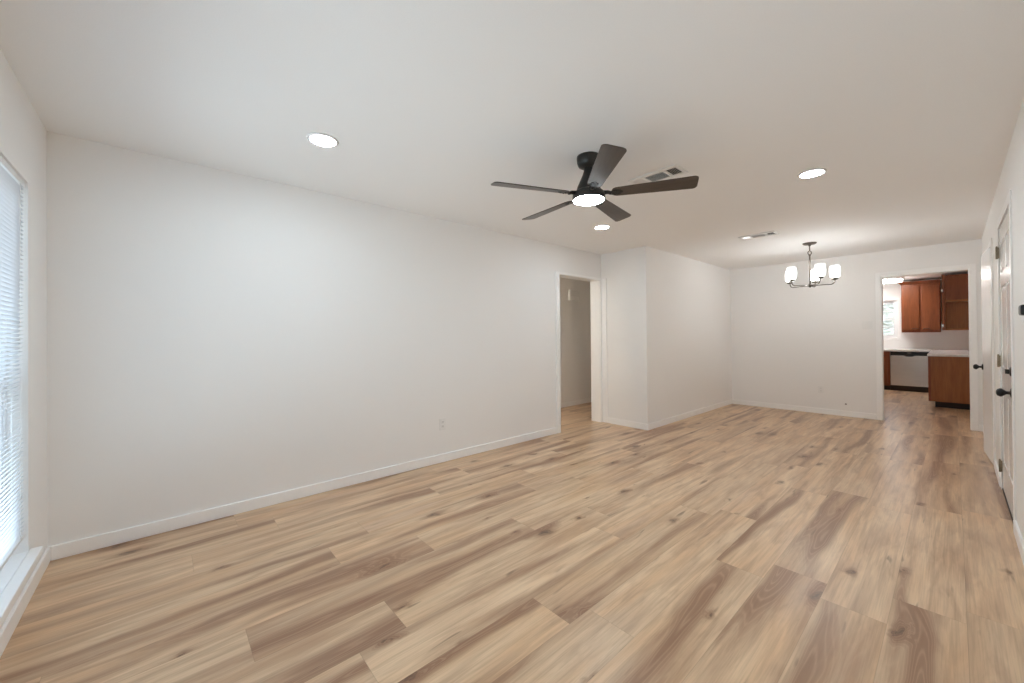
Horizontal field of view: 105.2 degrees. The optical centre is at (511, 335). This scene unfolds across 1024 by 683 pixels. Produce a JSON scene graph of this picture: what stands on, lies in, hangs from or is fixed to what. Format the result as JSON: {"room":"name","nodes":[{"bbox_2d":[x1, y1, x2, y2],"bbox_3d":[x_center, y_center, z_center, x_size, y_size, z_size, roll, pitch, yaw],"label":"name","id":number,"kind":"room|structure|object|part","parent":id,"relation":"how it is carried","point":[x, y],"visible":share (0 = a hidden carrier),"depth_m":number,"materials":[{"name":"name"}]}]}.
{"room":"empty living room","nodes":[
{"label":"empty living room","id":0,"kind":"room"},
{"bbox_2d":[0,49,46,629],"bbox_3d":[-1.481,0.041,0.813,0.140,2.440,3.920,0,0,-42],"label":"wall","id":1,"kind":"structure","parent":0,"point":[23,136],"depth_m":1.94,"materials":[{"name":"white paint"}]},
{"bbox_2d":[0,155,24,570],"bbox_3d":[-1.973,0.111,1.452,0.040,1.716,1.180,0,0,-42],"label":"mini blind","id":2,"kind":"object","parent":1,"relation":"attached to","point":[11,184],"visible":1,"depth_m":1.76,"materials":[{"name":"white plastic"}]},
{"bbox_3d":[-1.970,0.961,1.443,0.024,0.014,1.174,0,0,-42],"label":"rail","id":3,"kind":"part","parent":2,"relation":"part of","materials":[{"name":"white plastic"}]},
{"bbox_3d":[-2.312,0.124,1.825,0.029,1.678,0.002,0,0,-42],"label":"ladder cord","id":4,"kind":"part","parent":2,"relation":"part of","materials":[{"name":"white fabric"}]},
{"bbox_2d":[0,314,42,626],"bbox_3d":[-1.602,0.173,0.983,0.183,1.860,2.470,0,0,-42],"label":"window","id":5,"kind":"structure","parent":1,"relation":"attached to","point":[16,571],"depth_m":1.81,"materials":[{"name":"white plastic"}]},
{"bbox_3d":[-2.030,0.615,1.419,0.022,0.793,1.100,0,0,-42],"label":"sash","id":6,"kind":"part","parent":5,"relation":"part of","materials":[{"name":"white plastic"}]},
{"bbox_3d":[-2.042,0.148,1.415,0.050,1.798,1.170,0,0,-42],"label":"frame","id":7,"kind":"part","parent":5,"relation":"part of","materials":[{"name":"white plastic"}]},
{"bbox_2d":[0,546,50,656],"bbox_3d":[-1.407,1.219,0.850,0.013,0.083,3.660,0,0,-42],"label":"baseboard","id":8,"kind":"structure","parent":1,"relation":"attached to","point":[15,615],"depth_m":1.79,"materials":[{"name":"white paint"}]},
{"bbox_2d":[47,131,600,546],"bbox_3d":[0.473,0.052,5.841,9.738,2.440,1.289,0,0,-42],"label":"wall","id":9,"kind":"structure","parent":0,"point":[216,337],"depth_m":2.91,"materials":[{"name":"white paint"}]},
{"bbox_2d":[51,427,556,560],"bbox_3d":[-1.017,1.231,3.633,4.265,0.083,0.013,0,0,-42],"label":"baseboard","id":10,"kind":"structure","parent":9,"relation":"attached to","point":[87,544],"depth_m":2.86,"materials":[{"name":"white paint"}]},
{"bbox_2d":[439,418,445,429],"bbox_3d":[-0.694,0.892,3.927,0.072,0.116,0.008,0,0,-42],"label":"wall outlet","id":11,"kind":"object","parent":9,"relation":"attached to","point":[442,421],"visible":1,"depth_m":3.92,"materials":[{"name":"white plastic"}]},
{"bbox_2d":[568,290,579,300],"bbox_3d":[1.128,-0.716,7.103,0.280,0.180,0.046,0,0,-42],"label":"door chime","id":12,"kind":"object","parent":9,"relation":"attached to","point":[573,295],"visible":1,"depth_m":7.07,"materials":[{"name":"white plastic"}]},
{"bbox_2d":[561,398,590,407],"bbox_3d":[1.201,1.232,7.164,6.700,0.083,0.013,0,0,-42],"label":"baseboard","id":13,"kind":"structure","parent":9,"relation":"attached to","point":[588,400],"depth_m":7.11,"materials":[{"name":"white paint"}]},
{"bbox_2d":[555,271,607,432],"bbox_3d":[0.917,0.220,5.413,0.992,2.092,0.252,0,0,-42],"label":"trim","id":14,"kind":"structure","parent":9,"relation":"attached to","point":[598,294],"depth_m":5.68,"materials":[{"name":"white paint"}]},
{"bbox_2d":[0,390,1023,682],"bbox_3d":[3.296,1.306,5.368,13.750,0.120,6.020,0,0,-42],"label":"floor","id":15,"kind":"structure","parent":0,"point":[732,543],"depth_m":2.06,"materials":[{"name":"brown wood"}]},
{"bbox_2d":[884,351,890,389],"bbox_3d":[8.126,0.797,9.365,0.616,0.862,1.361,0,0,-42],"label":"base cabinet","id":16,"kind":"object","parent":15,"relation":"on","point":[887,367],"visible":0.13,"depth_m":8.71,"materials":[{"name":"brown wood"}]},
{"bbox_3d":[8.208,0.741,8.864,0.018,0.697,0.420,0,0,-42],"label":"door","id":17,"kind":"part","parent":16,"relation":"part of","materials":[{"name":"brown wood"}]},
{"bbox_2d":[890,351,928,392],"bbox_3d":[8.786,0.789,8.638,0.594,0.858,0.595,0,0,-42],"label":"dishwasher","id":18,"kind":"object","parent":15,"relation":"on","point":[909,370],"visible":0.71,"depth_m":8.45,"materials":[{"name":"silver metal"}]},
{"bbox_3d":[8.622,1.166,8.488,0.020,0.105,0.595,0,0,-42],"label":"toe panel","id":19,"kind":"part","parent":18,"relation":"part of","materials":[{"name":"black plastic"}]},
{"bbox_2d":[928,356,969,409],"bbox_3d":[8.144,0.785,7.186,2.242,0.862,0.630,0,0,-42],"label":"base cabinet","id":20,"kind":"object","parent":15,"relation":"on","point":[948,377],"visible":0.64,"depth_m":6.50,"materials":[{"name":"brown wood"}]},
{"bbox_2d":[884,349,968,356],"bbox_3d":[7.390,0.348,8.525,2.930,0.038,3.630,0,0,-42],"label":"countertop","id":21,"kind":"structure","parent":20,"relation":"on","point":[932,352],"depth_m":7.50,"materials":[{"name":"white stone"}]},
{"bbox_2d":[0,0,1023,281],"bbox_3d":[3.235,-1.268,5.427,13.850,0.150,6.000,0,0,-42],"label":"ceiling","id":22,"kind":"structure","parent":0,"point":[910,109],"depth_m":1.99,"materials":[{"name":"white paint"}]},
{"bbox_2d":[306,132,338,147],"bbox_3d":[-1.137,-1.170,2.355,0.176,0.008,0.176,0,0,-42],"label":"recessed light","id":23,"kind":"object","parent":22,"relation":"in","point":[319,139],"visible":1,"depth_m":2.34,"materials":[{"name":"white plastic"}]},
{"bbox_2d":[310,135,335,145],"bbox_3d":[-1.137,-1.170,2.355,0.142,0.004,0.142,0,0,-42],"label":"diffuser","id":24,"kind":"object","parent":23,"relation":"attached to","point":[319,140],"depth_m":2.35,"materials":[{"name":"white plastic"}]},
{"bbox_2d":[491,144,698,221],"bbox_3d":[0.498,-1.036,2.640,1.280,0.300,1.257,0,0,-42],"label":"ceiling fan","id":25,"kind":"object","parent":22,"relation":"hanging from","point":[597,167],"visible":1,"depth_m":2.50,"materials":[{"name":"black metal"}]},
{"bbox_3d":[0.124,-0.930,2.478,0.512,0.034,0.130,0,0,-18],"label":"blade","id":26,"kind":"part","parent":25,"relation":"part of","materials":[{"name":"brown wood"}]},
{"bbox_3d":[0.271,-0.929,2.932,0.130,0.034,0.512,0,0,-36],"label":"blade","id":27,"kind":"part","parent":25,"relation":"part of","materials":[{"name":"brown wood"}]},
{"bbox_3d":[0.510,-0.935,2.198,0.130,0.034,0.512,0,0,0],"label":"blade","id":28,"kind":"part","parent":25,"relation":"part of","materials":[{"name":"brown wood"}]},
{"bbox_3d":[0.748,-0.933,2.933,0.130,0.034,0.512,-1,0,36],"label":"blade","id":29,"kind":"part","parent":25,"relation":"part of","materials":[{"name":"brown wood"}]},
{"bbox_3d":[0.896,-0.937,2.479,0.512,0.034,0.130,-1,0,18],"label":"blade","id":30,"kind":"part","parent":25,"relation":"part of","materials":[{"name":"brown wood"}]},
{"bbox_2d":[594,225,609,229],"bbox_3d":[0.983,-1.177,4.277,0.176,0.008,0.176,0,0,-42],"label":"recessed light","id":31,"kind":"object","parent":22,"relation":"in","point":[599,227],"visible":1,"depth_m":4.28,"materials":[{"name":"white plastic"}]},
{"bbox_2d":[596,226,607,228],"bbox_3d":[0.983,-1.177,4.277,0.142,0.004,0.142,0,0,-42],"label":"diffuser","id":32,"kind":"object","parent":31,"relation":"attached to","point":[597,227],"depth_m":4.28,"materials":[{"name":"white plastic"}]},
{"bbox_2d":[628,164,688,183],"bbox_3d":[1.088,-1.184,2.928,0.204,0.010,0.377,0,0,-42],"label":"ceiling vent","id":33,"kind":"object","parent":22,"relation":"in","point":[672,171],"visible":0.84,"depth_m":2.90,"materials":[{"name":"white metal"}]},
{"bbox_2d":[738,231,778,239],"bbox_3d":[2.947,-1.190,4.686,0.205,0.010,0.375,0,0,-42],"label":"ceiling vent","id":34,"kind":"object","parent":22,"relation":"in","point":[770,233],"visible":1,"depth_m":4.67,"materials":[{"name":"white metal"}]},
{"bbox_2d":[797,168,826,177],"bbox_3d":[2.220,-1.195,2.900,0.176,0.008,0.176,0,0,-42],"label":"recessed light","id":35,"kind":"object","parent":22,"relation":"in","point":[811,173],"visible":1,"depth_m":2.89,"materials":[{"name":"white plastic"}]},
{"bbox_2d":[800,170,823,177],"bbox_3d":[2.220,-1.195,2.900,0.142,0.004,0.142,0,0,-42],"label":"diffuser","id":36,"kind":"object","parent":35,"relation":"attached to","point":[809,173],"depth_m":2.89,"materials":[{"name":"white plastic"}]},
{"bbox_2d":[787,242,837,287],"bbox_3d":[3.899,-0.909,5.117,0.573,0.582,0.592,0,0,-42],"label":"chandelier","id":37,"kind":"object","parent":22,"relation":"hanging from","point":[791,274],"visible":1,"depth_m":5.07,"materials":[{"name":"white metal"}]},
{"bbox_3d":[3.631,-0.800,5.087,0.113,0.161,0.113,0,0,-42],"label":"lamp shade","id":38,"kind":"part","parent":37,"relation":"part of","materials":[{"name":"white glass"}]},
{"bbox_3d":[3.882,-0.858,5.104,0.024,0.385,0.024,0,0,-42],"label":"stem","id":39,"kind":"part","parent":37,"relation":"part of","materials":[{"name":"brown metal"}]},
{"bbox_3d":[4.076,-0.803,5.265,0.113,0.161,0.113,0,0,-42],"label":"lamp shade","id":40,"kind":"part","parent":37,"relation":"part of","materials":[{"name":"white glass"}]},
{"bbox_3d":[3.820,-0.803,4.859,0.113,0.161,0.113,0,0,-42],"label":"lamp shade","id":41,"kind":"part","parent":37,"relation":"part of","materials":[{"name":"white glass"}]},
{"bbox_3d":[4.095,-0.804,4.969,0.113,0.161,0.113,0,0,-42],"label":"lamp shade","id":42,"kind":"part","parent":37,"relation":"part of","materials":[{"name":"white glass"}]},
{"bbox_2d":[883,277,903,283],"bbox_3d":[7.986,-1.177,8.699,0.400,0.075,1.010,0,0,-42],"label":"kitchen ceiling light","id":43,"kind":"object","parent":22,"relation":"attached to","point":[896,279],"visible":0.44,"depth_m":8.35,"materials":[{"name":"white plastic"}]},
{"bbox_2d":[883,279,901,283],"bbox_3d":[7.986,-1.163,8.699,0.350,0.047,0.950,0,0,-42],"label":"diffuser","id":44,"kind":"object","parent":43,"relation":"attached to","point":[884,280],"depth_m":8.36,"materials":[{"name":"white plastic"}]},
{"bbox_3d":[7.986,-1.200,8.699,0.400,0.030,1.010,0,0,-42],"label":"frame","id":45,"kind":"part","parent":43,"relation":"part of","materials":[{"name":"white metal"}]},
{"bbox_2d":[601,248,639,422],"bbox_3d":[1.503,0.042,5.582,0.110,2.440,0.747,0,0,-42],"label":"wall","id":46,"kind":"structure","parent":0,"point":[620,270],"depth_m":5.45,"materials":[{"name":"white paint"}]},
{"bbox_2d":[607,417,647,429],"bbox_3d":[1.586,1.219,5.400,0.013,0.083,0.635,0,0,-42],"label":"baseboard","id":47,"kind":"structure","parent":46,"relation":"attached to","point":[621,422],"depth_m":5.39,"materials":[{"name":"white paint"}]},
{"bbox_2d":[638,246,731,423],"bbox_3d":[2.859,0.034,6.212,2.974,2.440,0.110,0,0,-42],"label":"wall","id":48,"kind":"structure","parent":0,"point":[685,356],"depth_m":5.85,"materials":[{"name":"white paint"}]},
{"bbox_2d":[648,399,732,429],"bbox_3d":[2.909,1.212,6.159,2.974,0.083,0.013,0,0,-42],"label":"baseboard","id":49,"kind":"structure","parent":48,"relation":"attached to","point":[666,421],"depth_m":5.92,"materials":[{"name":"white paint"}]},
{"bbox_2d":[731,239,982,424],"bbox_3d":[5.072,0.015,6.048,0.120,2.440,3.293,0,0,-42],"label":"wall","id":50,"kind":"structure","parent":0,"point":[787,342],"depth_m":6.20,"materials":[{"name":"white paint"}]},
{"bbox_2d":[818,386,823,392],"bbox_3d":[4.872,0.858,6.181,0.008,0.116,0.072,0,0,-42],"label":"wall outlet","id":51,"kind":"object","parent":50,"relation":"attached to","point":[820,388],"visible":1,"depth_m":6.18,"materials":[{"name":"white plastic"}]},
{"bbox_2d":[733,399,982,431],"bbox_3d":[4.994,1.194,6.041,0.013,0.083,2.930,0,0,-42],"label":"baseboard","id":52,"kind":"structure","parent":50,"relation":"attached to","point":[741,402],"depth_m":6.26,"materials":[{"name":"white paint"}]},
{"bbox_2d":[875,264,978,430],"bbox_3d":[5.655,0.159,5.380,0.135,2.135,0.949,0,0,-42],"label":"trim","id":53,"kind":"structure","parent":50,"relation":"attached to","point":[971,268],"depth_m":5.17,"materials":[{"name":"white paint"}]},
{"bbox_2d":[883,279,968,349],"bbox_3d":[8.599,0.004,9.475,0.140,2.440,3.840,0,0,-42],"label":"wall","id":54,"kind":"structure","parent":0,"point":[945,339],"depth_m":8.70,"materials":[{"name":"white paint"}]},
{"bbox_2d":[883,298,900,339],"bbox_3d":[8.618,-0.366,9.410,0.114,0.960,1.030,0,0,-42],"label":"window","id":55,"kind":"structure","parent":54,"relation":"in","point":[896,304],"depth_m":9.10,"materials":[{"name":"white plastic"}]},
{"bbox_3d":[8.650,-0.554,9.441,0.022,0.415,0.860,0,0,-42],"label":"sash","id":56,"kind":"part","parent":55,"relation":"part of","materials":[{"name":"white plastic"}]},
{"bbox_3d":[8.636,-0.179,9.424,0.022,0.415,0.860,0,0,-42],"label":"sash","id":57,"kind":"part","parent":55,"relation":"part of","materials":[{"name":"white plastic"}]},
{"bbox_2d":[897,279,940,332],"bbox_3d":[8.973,-0.620,8.635,0.409,1.117,0.644,0,0,-42],"label":"upper cabinet","id":58,"kind":"object","parent":54,"relation":"attached to","point":[920,300],"visible":1,"depth_m":8.51,"materials":[{"name":"brown wood"}]},
{"bbox_3d":[8.781,-0.583,8.621,0.018,0.957,0.256,0,0,-42],"label":"door","id":59,"kind":"part","parent":58,"relation":"part of","materials":[{"name":"brown wood"}]},
{"bbox_3d":[8.968,-1.146,8.638,0.409,0.065,0.644,0,0,-42],"label":"crown","id":60,"kind":"part","parent":58,"relation":"part of","materials":[{"name":"brown wood"}]},
{"bbox_3d":[8.976,-0.586,8.401,0.018,0.957,0.266,0,0,-42],"label":"door","id":61,"kind":"part","parent":58,"relation":"part of","materials":[{"name":"brown wood"}]},
{"bbox_2d":[982,99,1023,540],"bbox_3d":[2.904,0.011,2.083,8.386,2.440,0.240,0,0,-42],"label":"wall","id":62,"kind":"structure","parent":0,"point":[1012,174],"depth_m":2.34,"materials":[{"name":"white paint"}]},
{"bbox_2d":[973,246,993,464],"bbox_3d":[4.688,0.191,3.890,0.660,2.040,0.104,0,0,-45],"label":"door","id":63,"kind":"structure","parent":62,"relation":"in","point":[986,366],"depth_m":3.85,"materials":[{"name":"white paint"}]},
{"bbox_3d":[4.871,0.331,4.094,0.062,0.062,0.069,0,0,-42],"label":"knob","id":64,"kind":"part","parent":63,"relation":"part of","materials":[{"name":"black metal"}]},
{"bbox_2d":[986,238,995,459],"bbox_3d":[4.725,0.164,3.866,0.806,2.123,0.012,0,0,-42],"label":"trim","id":65,"kind":"structure","parent":62,"relation":"attached to","point":[991,239],"depth_m":3.60,"materials":[{"name":"white paint"}]},
{"bbox_2d":[995,209,1012,521],"bbox_3d":[3.540,0.195,2.821,0.991,2.068,0.113,0,0,-42],"label":"door","id":66,"kind":"structure","parent":62,"relation":"in","point":[1003,361],"depth_m":2.81,"materials":[{"name":"white paint"}]},
{"bbox_3d":[3.686,-0.596,2.939,0.301,0.218,0.005,0,0,-42],"label":"raised panel","id":67,"kind":"part","parent":66,"relation":"part of","materials":[{"name":"white paint"}]},
{"bbox_3d":[3.690,-0.061,2.936,0.301,0.608,0.005,0,0,-42],"label":"raised panel","id":68,"kind":"part","parent":66,"relation":"part of","materials":[{"name":"white paint"}]},
{"bbox_3d":[3.203,0.374,2.549,0.062,0.062,0.069,0,0,-42],"label":"knob","id":69,"kind":"part","parent":66,"relation":"part of","materials":[{"name":"black metal"}]},
{"bbox_3d":[3.697,0.719,2.932,0.301,0.528,0.005,0,0,-42],"label":"raised panel","id":70,"kind":"part","parent":66,"relation":"part of","materials":[{"name":"white paint"}]},
{"bbox_3d":[3.377,-0.595,2.665,0.301,0.218,0.005,0,0,-42],"label":"raised panel","id":71,"kind":"part","parent":66,"relation":"part of","materials":[{"name":"white paint"}]},
{"bbox_3d":[3.381,-0.060,2.662,0.301,0.608,0.005,0,0,-42],"label":"raised panel","id":72,"kind":"part","parent":66,"relation":"part of","materials":[{"name":"white paint"}]},
{"bbox_3d":[3.388,0.720,2.657,0.301,0.528,0.005,0,0,-42],"label":"raised panel","id":73,"kind":"part","parent":66,"relation":"part of","materials":[{"name":"white paint"}]},
{"bbox_2d":[997,190,1015,519],"bbox_3d":[3.532,0.159,2.804,1.097,2.141,0.008,0,0,-42],"label":"trim","id":74,"kind":"structure","parent":62,"relation":"attached to","point":[1008,202],"depth_m":2.46,"materials":[{"name":"white paint"}]},
{"bbox_2d":[994,460,1023,565],"bbox_3d":[2.882,1.191,2.218,8.220,0.083,0.013,0,0,-42],"label":"baseboard","id":75,"kind":"structure","parent":62,"relation":"attached to","point":[1019,540],"depth_m":2.31,"materials":[{"name":"white paint"}]},
{"bbox_2d":[1018,304,1023,328],"bbox_3d":[2.541,-0.089,1.943,0.090,0.122,0.030,0,0,-42],"label":"wall control","id":76,"kind":"object","parent":62,"relation":"attached to","point":[1021,307],"visible":1,"depth_m":1.93,"materials":[{"name":"black plastic"}]},
{"bbox_3d":[7.949,-0.007,6.499,4.782,2.440,0.150,0,0,-42],"label":"wall","id":77,"kind":"structure","parent":0,"visible":0},
{"bbox_2d":[941,273,968,329],"bbox_3d":[9.071,-0.648,7.936,1.188,1.090,0.494,0,0,-42],"label":"upper cabinet","id":78,"kind":"object","parent":77,"relation":"attached to","point":[955,305],"visible":0.75,"depth_m":7.69,"materials":[{"name":"brown wood"}]},
{"bbox_3d":[8.770,-0.936,7.631,0.246,0.488,0.432,0,0,-42],"label":"panel","id":79,"kind":"part","parent":78,"relation":"part of","materials":[{"name":"brown wood"}]},
{"bbox_3d":[8.810,-0.120,7.661,0.150,0.035,0.439,0,0,-42],"label":"rail","id":80,"kind":"part","parent":78,"relation":"part of","materials":[{"name":"brown wood"}]},
{"label":"outside","id":81,"kind":"structure","parent":0,"visible":0},
{"bbox_2d":[883,304,893,334],"bbox_3d":[10.795,0.068,11.583,1.402,2.900,8.001,0,0,-42],"label":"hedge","id":82,"kind":"object","parent":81,"point":[887,307],"visible":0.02,"depth_m":11.05,"materials":[{"name":"green plant"}]}
]}

